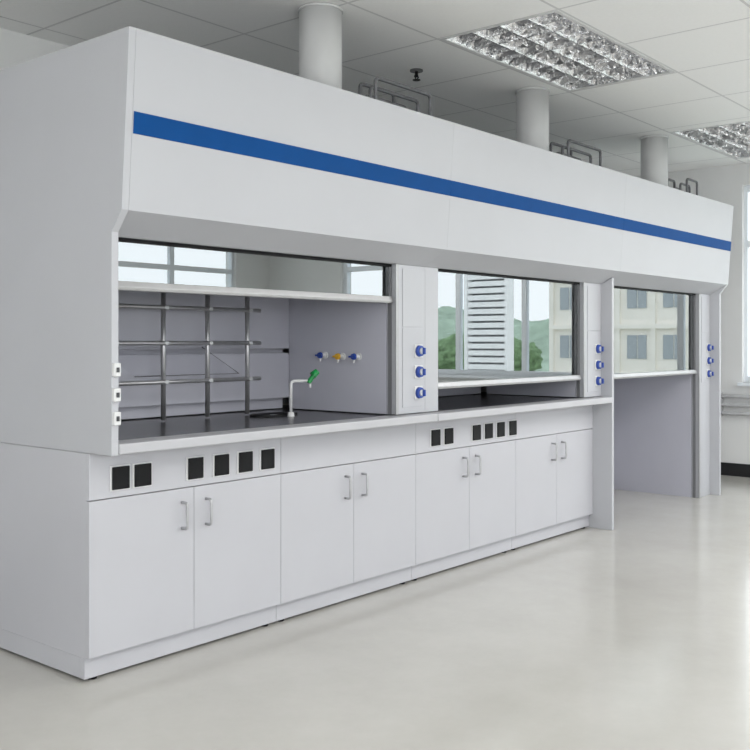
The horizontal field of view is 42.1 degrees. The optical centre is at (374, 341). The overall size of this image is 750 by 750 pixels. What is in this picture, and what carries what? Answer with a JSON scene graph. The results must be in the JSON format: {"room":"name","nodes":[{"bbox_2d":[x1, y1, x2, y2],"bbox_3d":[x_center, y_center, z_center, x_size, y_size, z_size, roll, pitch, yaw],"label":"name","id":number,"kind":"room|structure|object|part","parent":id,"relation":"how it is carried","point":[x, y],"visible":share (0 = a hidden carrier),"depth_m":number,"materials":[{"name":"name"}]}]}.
{"room":"chemistry laboratory","nodes":[
{"label":"chemistry laboratory","id":0,"kind":"room"},
{"bbox_2d":[0,28,288,404],"bbox_3d":[-2.066,-0.205,5.247,0.200,2.930,13.400,0,0,40],"label":"wall","id":1,"kind":"structure","parent":0,"point":[16,48],"depth_m":5.27,"materials":[{"name":"paint"}]},
{"bbox_2d":[0,475,749,749],"bbox_3d":[1.112,1.310,2.460,8.250,0.100,13.200,0,0,40],"label":"floor","id":2,"kind":"structure","parent":0,"point":[634,635],"depth_m":3.77,"materials":[{"name":"concrete"}]},
{"bbox_2d":[0,438,280,679],"bbox_3d":[-1.099,0.836,4.259,1.030,0.849,0.983,0,0,40],"label":"base cabinet","id":3,"kind":"object","parent":2,"relation":"on","point":[108,564],"visible":0.98,"depth_m":3.84,"materials":[{"name":"white paint"}]},
{"bbox_2d":[110,461,151,491],"bbox_3d":[-0.927,0.512,3.714,0.012,0.096,0.193,0,0,40],"label":"socket","id":4,"kind":"object","parent":3,"relation":"attached to","point":[125,476],"depth_m":3.72,"materials":[{"name":"black plastic"}]},
{"bbox_3d":[-0.900,0.876,3.772,0.020,0.577,0.490,0,0,40],"label":"door","id":5,"kind":"part","parent":3,"relation":"part of","materials":[{"name":"white paint"}]},
{"bbox_3d":[-0.742,0.497,3.961,0.020,0.173,0.983,0,0,40],"label":"control rail","id":6,"kind":"part","parent":3,"relation":"part of","materials":[{"name":"white metal"}]},
{"bbox_3d":[-0.759,0.695,3.894,0.039,0.115,0.012,0,0,40],"label":"handle","id":7,"kind":"part","parent":3,"relation":"part of","materials":[{"name":"metal"}]},
{"bbox_2d":[186,455,203,480],"bbox_3d":[-0.731,0.512,3.955,0.005,0.096,0.092,0,0,40],"label":"socket","id":8,"kind":"object","parent":3,"relation":"attached to","point":[194,463],"depth_m":3.94,"materials":[{"name":"black plastic"}]},
{"bbox_3d":[-0.679,0.695,3.989,0.039,0.115,0.012,0,0,40],"label":"handle","id":9,"kind":"part","parent":3,"relation":"part of","materials":[{"name":"metal"}]},
{"bbox_2d":[212,452,229,476],"bbox_3d":[-0.642,0.512,4.061,0.005,0.096,0.092,0,0,40],"label":"socket","id":10,"kind":"object","parent":3,"relation":"attached to","point":[220,460],"depth_m":4.05,"materials":[{"name":"black plastic"}]},
{"bbox_3d":[-0.584,0.876,4.149,0.020,0.577,0.490,0,0,40],"label":"door","id":11,"kind":"part","parent":3,"relation":"part of","materials":[{"name":"white paint"}]},
{"bbox_2d":[237,450,252,473],"bbox_3d":[-0.556,0.512,4.164,0.005,0.096,0.092,0,0,40],"label":"socket","id":12,"kind":"object","parent":3,"relation":"attached to","point":[244,457],"depth_m":4.15,"materials":[{"name":"black plastic"}]},
{"bbox_2d":[259,447,274,470],"bbox_3d":[-0.472,0.512,4.264,0.005,0.096,0.092,0,0,40],"label":"socket","id":13,"kind":"object","parent":3,"relation":"attached to","point":[266,454],"depth_m":4.25,"materials":[{"name":"black plastic"}]},
{"bbox_2d":[276,424,415,621],"bbox_3d":[-0.467,0.836,5.015,1.030,0.849,0.983,0,0,40],"label":"base cabinet","id":14,"kind":"object","parent":2,"relation":"on","point":[348,498],"visible":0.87,"depth_m":4.66,"materials":[{"name":"white metal"}]},
{"bbox_2d":[118,405,437,454],"bbox_3d":[-0.726,0.389,4.608,1.115,0.041,1.938,0,0,40],"label":"countertop","id":15,"kind":"structure","parent":14,"relation":"on","point":[137,435],"depth_m":4.30,"materials":[{"name":"laminate"}]},
{"bbox_2d":[0,26,453,455],"bbox_3d":[-0.708,-0.350,4.574,1.243,1.520,1.970,0,0,40],"label":"fume hood","id":16,"kind":"object","parent":15,"relation":"on","point":[177,217],"visible":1,"depth_m":3.96,"materials":[{"name":"white metal"}]},
{"bbox_3d":[-1.330,-0.350,3.829,1.243,1.520,0.030,0,0,40],"label":"panel","id":17,"kind":"part","parent":16,"relation":"part of","materials":[{"name":"white metal"}]},
{"bbox_2d":[112,412,120,425],"bbox_3d":[-0.927,0.275,3.493,0.016,0.048,0.029,0,0,40],"label":"switch plate","id":18,"kind":"object","parent":16,"relation":"attached to","point":[116,416],"depth_m":3.48,"materials":[{"name":"white plastic"}]},
{"bbox_2d":[112,388,120,401],"bbox_3d":[-0.927,0.190,3.493,0.016,0.048,0.029,0,0,40],"label":"switch plate","id":19,"kind":"object","parent":16,"relation":"attached to","point":[116,392],"depth_m":3.48,"materials":[{"name":"white plastic"}]},
{"bbox_2d":[112,363,120,376],"bbox_3d":[-0.927,0.100,3.493,0.016,0.048,0.029,0,0,40],"label":"switch plate","id":20,"kind":"object","parent":16,"relation":"attached to","point":[116,367],"depth_m":3.48,"materials":[{"name":"white plastic"}]},
{"bbox_3d":[-0.982,0.032,4.516,0.023,0.663,0.022,0,0,40],"label":"lattice rod","id":21,"kind":"part","parent":16,"relation":"part of","materials":[{"name":"metal"}]},
{"bbox_3d":[-1.008,0.185,4.454,0.018,0.019,1.320,0,0,40],"label":"lattice rod","id":22,"kind":"part","parent":16,"relation":"part of","materials":[{"name":"metal"}]},
{"bbox_3d":[-1.008,0.005,4.454,0.018,0.019,1.320,0,0,40],"label":"lattice rod","id":23,"kind":"part","parent":16,"relation":"part of","materials":[{"name":"metal"}]},
{"bbox_3d":[-1.008,-0.160,4.454,0.018,0.019,1.320,0,0,40],"label":"lattice rod","id":24,"kind":"part","parent":16,"relation":"part of","materials":[{"name":"metal"}]},
{"bbox_3d":[-0.812,0.032,4.720,0.023,0.663,0.022,0,0,40],"label":"lattice rod","id":25,"kind":"part","parent":16,"relation":"part of","materials":[{"name":"metal"}]},
{"bbox_3d":[-0.645,0.032,4.919,0.023,0.663,0.022,0,0,40],"label":"lattice rod","id":26,"kind":"part","parent":16,"relation":"part of","materials":[{"name":"metal"}]},
{"bbox_3d":[-0.454,-0.342,4.262,0.006,0.236,1.624,0,0,40],"label":"sash glass","id":27,"kind":"part","parent":16,"relation":"part of","materials":[{"name":"clear glass"}]},
{"bbox_3d":[-0.448,-0.211,4.252,0.042,0.034,1.632,0,0,40],"label":"sash handle","id":28,"kind":"part","parent":16,"relation":"part of","materials":[{"name":"metal"}]},
{"bbox_3d":[-0.294,0.070,5.128,0.044,0.034,0.022,0,0,40],"label":"valve handle","id":29,"kind":"part","parent":16,"relation":"part of","materials":[{"name":"blue plastic"}]},
{"bbox_2d":[298,2,342,88],"bbox_3d":[-0.274,-1.390,4.895,0.270,0.558,0.270,0,0,40],"label":"duct","id":30,"kind":"object","parent":16,"relation":"on","point":[320,23],"visible":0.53,"depth_m":4.80,"materials":[{"name":"white paint"}]},
{"bbox_3d":[-0.198,0.075,5.048,0.044,0.034,0.022,0,0,40],"label":"valve handle","id":31,"kind":"part","parent":16,"relation":"part of","materials":[{"name":"yellow plastic"}]},
{"bbox_3d":[-0.113,0.075,4.978,0.044,0.034,0.022,0,0,40],"label":"valve handle","id":32,"kind":"part","parent":16,"relation":"part of","materials":[{"name":"blue plastic"}]},
{"bbox_2d":[358,76,431,115],"bbox_3d":[0.051,-1.235,5.159,0.279,0.250,0.480,0,0,40],"label":"pipes","id":33,"kind":"object","parent":16,"relation":"on","point":[375,87],"visible":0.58,"depth_m":5.10,"materials":[{"name":"grey metal"}]},
{"bbox_3d":[0.110,-0.013,4.866,0.006,0.752,0.022,0,0,40],"label":"opening trim","id":34,"kind":"part","parent":16,"relation":"part of","materials":[{"name":"metal"}]},
{"bbox_3d":[0.223,0.260,4.995,0.006,0.068,0.068,0,0,40],"label":"dial plate","id":35,"kind":"part","parent":16,"relation":"part of","materials":[{"name":"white plastic"}]},
{"bbox_3d":[0.223,0.153,4.995,0.006,0.068,0.068,0,0,40],"label":"dial plate","id":36,"kind":"part","parent":16,"relation":"part of","materials":[{"name":"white plastic"}]},
{"bbox_3d":[0.223,0.046,4.995,0.006,0.068,0.068,0,0,40],"label":"dial plate","id":37,"kind":"part","parent":16,"relation":"part of","materials":[{"name":"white plastic"}]},
{"bbox_2d":[250,412,296,416],"bbox_3d":[-0.507,0.364,4.882,0.150,0.010,0.300,0,0,40],"label":"sink","id":38,"kind":"object","parent":15,"relation":"in","point":[271,414],"visible":0.91,"depth_m":4.85,"materials":[{"name":"black plastic"}]},
{"bbox_2d":[287,369,318,416],"bbox_3d":[-0.358,0.252,4.867,0.173,0.234,0.038,0,0,-29],"label":"faucet","id":39,"kind":"object","parent":15,"relation":"on","point":[315,372],"visible":1,"depth_m":4.84,"materials":[{"name":"white plastic"}]},
{"bbox_3d":[-0.374,0.278,4.852,0.130,0.182,0.036,0,0,-25],"label":"spout","id":40,"kind":"part","parent":39,"relation":"part of","materials":[{"name":"white plastic"}]},
{"bbox_3d":[-0.312,0.174,4.892,0.070,0.077,0.038,0,0,-27],"label":"faucet handle","id":41,"kind":"part","parent":39,"relation":"part of","materials":[{"name":"green plastic"}]},
{"bbox_3d":[-0.268,0.876,4.527,0.020,0.577,0.490,0,0,40],"label":"door","id":42,"kind":"part","parent":14,"relation":"part of","materials":[{"name":"white paint"}]},
{"bbox_3d":[-0.127,0.695,4.650,0.039,0.115,0.012,0,0,40],"label":"handle","id":43,"kind":"part","parent":14,"relation":"part of","materials":[{"name":"metal"}]},
{"bbox_3d":[-0.110,0.497,4.716,0.020,0.173,0.983,0,0,40],"label":"control rail","id":44,"kind":"part","parent":14,"relation":"part of","materials":[{"name":"white metal"}]},
{"bbox_3d":[-0.048,0.695,4.745,0.039,0.115,0.012,0,0,40],"label":"handle","id":45,"kind":"part","parent":14,"relation":"part of","materials":[{"name":"metal"}]},
{"bbox_3d":[0.048,0.876,4.905,0.020,0.577,0.490,0,0,40],"label":"door","id":46,"kind":"part","parent":14,"relation":"part of","materials":[{"name":"white paint"}]},
{"bbox_2d":[411,413,516,580],"bbox_3d":[0.165,0.836,5.771,1.030,0.849,0.985,0,0,40],"label":"base cabinet","id":47,"kind":"object","parent":2,"relation":"on","point":[466,467],"visible":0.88,"depth_m":5.43,"materials":[{"name":"white metal"}]},
{"bbox_3d":[0.364,0.876,5.283,0.020,0.577,0.490,0,0,40],"label":"door","id":48,"kind":"part","parent":47,"relation":"part of","materials":[{"name":"white paint"}]},
{"bbox_2d":[430,427,453,446],"bbox_3d":[0.363,0.512,5.257,0.012,0.096,0.212,0,0,40],"label":"socket","id":49,"kind":"object","parent":47,"relation":"attached to","point":[439,436],"depth_m":5.27,"materials":[{"name":"black plastic"}]},
{"bbox_3d":[0.505,0.695,5.405,0.039,0.115,0.012,0,0,40],"label":"handle","id":50,"kind":"part","parent":47,"relation":"part of","materials":[{"name":"metal"}]},
{"bbox_3d":[0.522,0.497,5.472,0.020,0.173,0.983,0,0,40],"label":"control rail","id":51,"kind":"part","parent":47,"relation":"part of","materials":[{"name":"white paint"}]},
{"bbox_2d":[471,424,480,440],"bbox_3d":[0.572,0.512,5.513,0.005,0.096,0.092,0,0,40],"label":"socket","id":52,"kind":"object","parent":47,"relation":"attached to","point":[475,428],"depth_m":5.50,"materials":[{"name":"black plastic"}]},
{"bbox_3d":[0.584,0.695,5.500,0.039,0.115,0.012,0,0,40],"label":"handle","id":53,"kind":"part","parent":47,"relation":"part of","materials":[{"name":"metal"}]},
{"bbox_2d":[483,422,492,439],"bbox_3d":[0.651,0.512,5.608,0.005,0.096,0.092,0,0,40],"label":"socket","id":54,"kind":"object","parent":47,"relation":"attached to","point":[487,426],"depth_m":5.59,"materials":[{"name":"black plastic"}]},
{"bbox_3d":[0.680,0.876,5.661,0.020,0.577,0.490,0,0,40],"label":"door","id":55,"kind":"part","parent":47,"relation":"part of","materials":[{"name":"white paint"}]},
{"bbox_2d":[496,421,504,437],"bbox_3d":[0.734,0.512,5.706,0.005,0.096,0.092,0,0,40],"label":"socket","id":56,"kind":"object","parent":47,"relation":"attached to","point":[500,425],"depth_m":5.69,"materials":[{"name":"black plastic"}]},
{"bbox_2d":[508,419,516,435],"bbox_3d":[0.821,0.512,5.805,0.012,0.096,0.092,0,0,40],"label":"socket","id":57,"kind":"object","parent":47,"relation":"attached to","point":[512,423],"depth_m":5.79,"materials":[{"name":"black plastic"}]},
{"bbox_2d":[419,392,611,420],"bbox_3d":[0.529,0.389,6.108,1.115,0.041,1.967,0,0,40],"label":"countertop","id":58,"kind":"structure","parent":47,"relation":"on","point":[453,407],"depth_m":5.92,"materials":[{"name":"laminate"}]},
{"bbox_2d":[284,123,626,411],"bbox_3d":[0.557,-0.373,6.084,1.240,1.473,1.969,0,0,40],"label":"fume hood","id":59,"kind":"object","parent":58,"relation":"on","point":[508,310],"visible":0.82,"depth_m":5.69,"materials":[{"name":"white metal"}]},
{"bbox_3d":[0.089,-0.363,6.475,0.020,1.453,1.969,0,0,40],"label":"panel","id":60,"kind":"part","parent":59,"relation":"part of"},
{"bbox_3d":[0.818,-0.120,5.782,0.006,0.680,1.587,0,0,40],"label":"sash glass","id":61,"kind":"part","parent":59,"relation":"part of","materials":[{"name":"clear glass"}]},
{"bbox_3d":[0.823,0.233,5.772,0.042,0.034,1.595,0,0,40],"label":"sash handle","id":62,"kind":"part","parent":59,"relation":"part of","materials":[{"name":"metal"}]},
{"bbox_2d":[515,87,549,150],"bbox_3d":[1.048,-1.390,6.476,0.270,0.558,0.270,0,0,40],"label":"duct","id":63,"kind":"object","parent":59,"relation":"on","point":[532,103],"visible":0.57,"depth_m":6.38,"materials":[{"name":"white paint"}]},
{"bbox_2d":[549,139,601,166],"bbox_3d":[1.321,-1.235,6.678,0.279,0.250,0.480,0,0,40],"label":"pipes","id":64,"kind":"object","parent":59,"relation":"on","point":[569,150],"visible":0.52,"depth_m":6.62,"materials":[{"name":"grey metal"}]},
{"bbox_3d":[1.369,-0.013,6.372,0.006,0.752,0.022,0,0,40],"label":"opening trim","id":65,"kind":"part","parent":59,"relation":"part of","materials":[{"name":"metal"}]},
{"bbox_2d":[511,405,592,549],"bbox_3d":[0.796,0.836,6.526,1.030,0.849,0.983,0,0,40],"label":"base cabinet","id":66,"kind":"object","parent":2,"relation":"on","point":[554,447],"visible":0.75,"depth_m":6.19,"materials":[{"name":"white metal"}]},
{"bbox_3d":[0.996,0.876,6.039,0.020,0.577,0.490,0,0,40],"label":"door","id":67,"kind":"part","parent":66,"relation":"part of","materials":[{"name":"white paint"}]},
{"bbox_3d":[1.137,0.695,6.161,0.039,0.115,0.012,0,0,40],"label":"handle","id":68,"kind":"part","parent":66,"relation":"part of","materials":[{"name":"metal"}]},
{"bbox_3d":[1.153,0.497,6.228,0.020,0.173,0.983,0,0,40],"label":"control rail","id":69,"kind":"part","parent":66,"relation":"part of","materials":[{"name":"white paint"}]},
{"bbox_3d":[1.216,0.695,6.256,0.039,0.115,0.012,0,0,40],"label":"handle","id":70,"kind":"part","parent":66,"relation":"part of","materials":[{"name":"metal"}]},
{"bbox_3d":[1.312,0.876,6.417,0.020,0.577,0.490,0,0,40],"label":"door","id":71,"kind":"part","parent":66,"relation":"part of","materials":[{"name":"white paint"}]},
{"bbox_2d":[481,174,733,529],"bbox_3d":[1.820,0.075,7.596,1.243,2.370,1.970,0,0,40],"label":"fume hood","id":72,"kind":"object","parent":2,"relation":"on","point":[659,432],"visible":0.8,"depth_m":7.57,"materials":[{"name":"white metal"}]},
{"bbox_3d":[1.157,0.416,6.886,1.138,1.688,0.029,0,0,40],"label":"panel","id":73,"kind":"part","parent":72,"relation":"part of","materials":[{"name":"white metal"}]},
{"bbox_3d":[2.066,-0.116,7.275,0.006,0.688,1.599,0,0,40],"label":"sash glass","id":74,"kind":"part","parent":72,"relation":"part of","materials":[{"name":"clear glass"}]},
{"bbox_2d":[640,135,668,185],"bbox_3d":[2.279,-1.390,7.949,0.270,0.558,0.270,0,0,40],"label":"duct","id":75,"kind":"object","parent":72,"relation":"on","point":[654,148],"visible":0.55,"depth_m":7.86,"materials":[{"name":"white paint"}]},
{"bbox_3d":[2.071,0.241,7.265,0.042,0.034,1.607,0,0,40],"label":"sash handle","id":76,"kind":"part","parent":72,"relation":"part of","materials":[{"name":"metal"}]},
{"bbox_2d":[668,178,697,194],"bbox_3d":[2.509,-1.235,8.099,0.279,0.250,0.235,0,0,40],"label":"pipes","id":77,"kind":"object","parent":72,"relation":"on","point":[688,188],"visible":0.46,"depth_m":8.07,"materials":[{"name":"grey metal"}]},
{"bbox_3d":[2.622,0.435,7.870,0.006,1.649,0.022,0,0,40],"label":"opening trim","id":78,"kind":"part","parent":72,"relation":"part of","materials":[{"name":"metal"}]},
{"bbox_3d":[2.442,0.075,8.341,1.243,2.370,0.029,0,0,40],"label":"panel","id":79,"kind":"part","parent":72,"relation":"part of","materials":[{"name":"white metal"}]},
{"bbox_2d":[0,0,749,175],"bbox_3d":[1.112,-1.730,2.460,8.250,0.120,13.200,0,0,40],"label":"ceiling","id":80,"kind":"structure","parent":0,"point":[706,43],"depth_m":5.54,"materials":[{"name":"tile"}]},
{"bbox_2d":[410,68,422,80],"bbox_3d":[0.254,-1.638,5.979,0.080,0.064,0.080,0,0,40],"label":"sprinkler","id":81,"kind":"object","parent":80,"relation":"attached to","point":[416,71],"visible":1,"depth_m":5.97,"materials":[{"name":"black plastic"}]},
{"bbox_2d":[439,10,674,91],"bbox_3d":[1.103,-1.726,5.693,0.728,0.119,1.468,0,0,40],"label":"ceiling light","id":82,"kind":"object","parent":80,"relation":"attached to","point":[554,48],"visible":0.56,"depth_m":5.66,"materials":[{"name":"silver metal"}]},
{"bbox_2d":[670,121,749,158],"bbox_3d":[3.098,-1.726,8.079,0.728,0.119,1.468,0,0,40],"label":"ceiling light","id":83,"kind":"object","parent":80,"relation":"attached to","point":[732,140],"visible":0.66,"depth_m":8.02,"materials":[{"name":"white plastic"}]},
{"bbox_2d":[635,163,749,463],"bbox_3d":[5.409,-0.205,7.600,8.250,2.930,0.200,0,0,40],"label":"wall","id":84,"kind":"structure","parent":0,"point":[724,184],"depth_m":9.17,"materials":[{"name":"paint"}]},
{"bbox_2d":[721,462,749,476],"bbox_3d":[5.340,1.200,7.517,8.250,0.120,0.015,0,0,40],"label":"baseboard","id":85,"kind":"structure","parent":84,"relation":"attached to","point":[729,469],"depth_m":9.14,"materials":[{"name":"black plastic"}]},
{"bbox_2d":[721,393,749,415],"bbox_3d":[3.066,0.590,9.389,2.340,0.220,0.060,0,0,40],"label":"pipes","id":86,"kind":"object","parent":84,"relation":"attached to","point":[722,394],"visible":0.23,"depth_m":9.11,"materials":[{"name":"white metal"}]},
{"bbox_2d":[737,382,749,385],"bbox_3d":[5.483,0.395,7.407,5.390,0.030,0.100,0,0,40],"label":"trim","id":87,"kind":"structure","parent":84,"relation":"attached to","point":[743,383],"depth_m":9.07,"materials":[{"name":"paint"}]},
{"bbox_2d":[744,185,749,382],"bbox_3d":[5.527,-0.545,7.475,5.310,1.850,0.060,0,0,40],"label":"window","id":88,"kind":"structure","parent":84,"relation":"in","point":[746,187],"depth_m":9.15,"materials":[{"name":"paint"}]}
]}

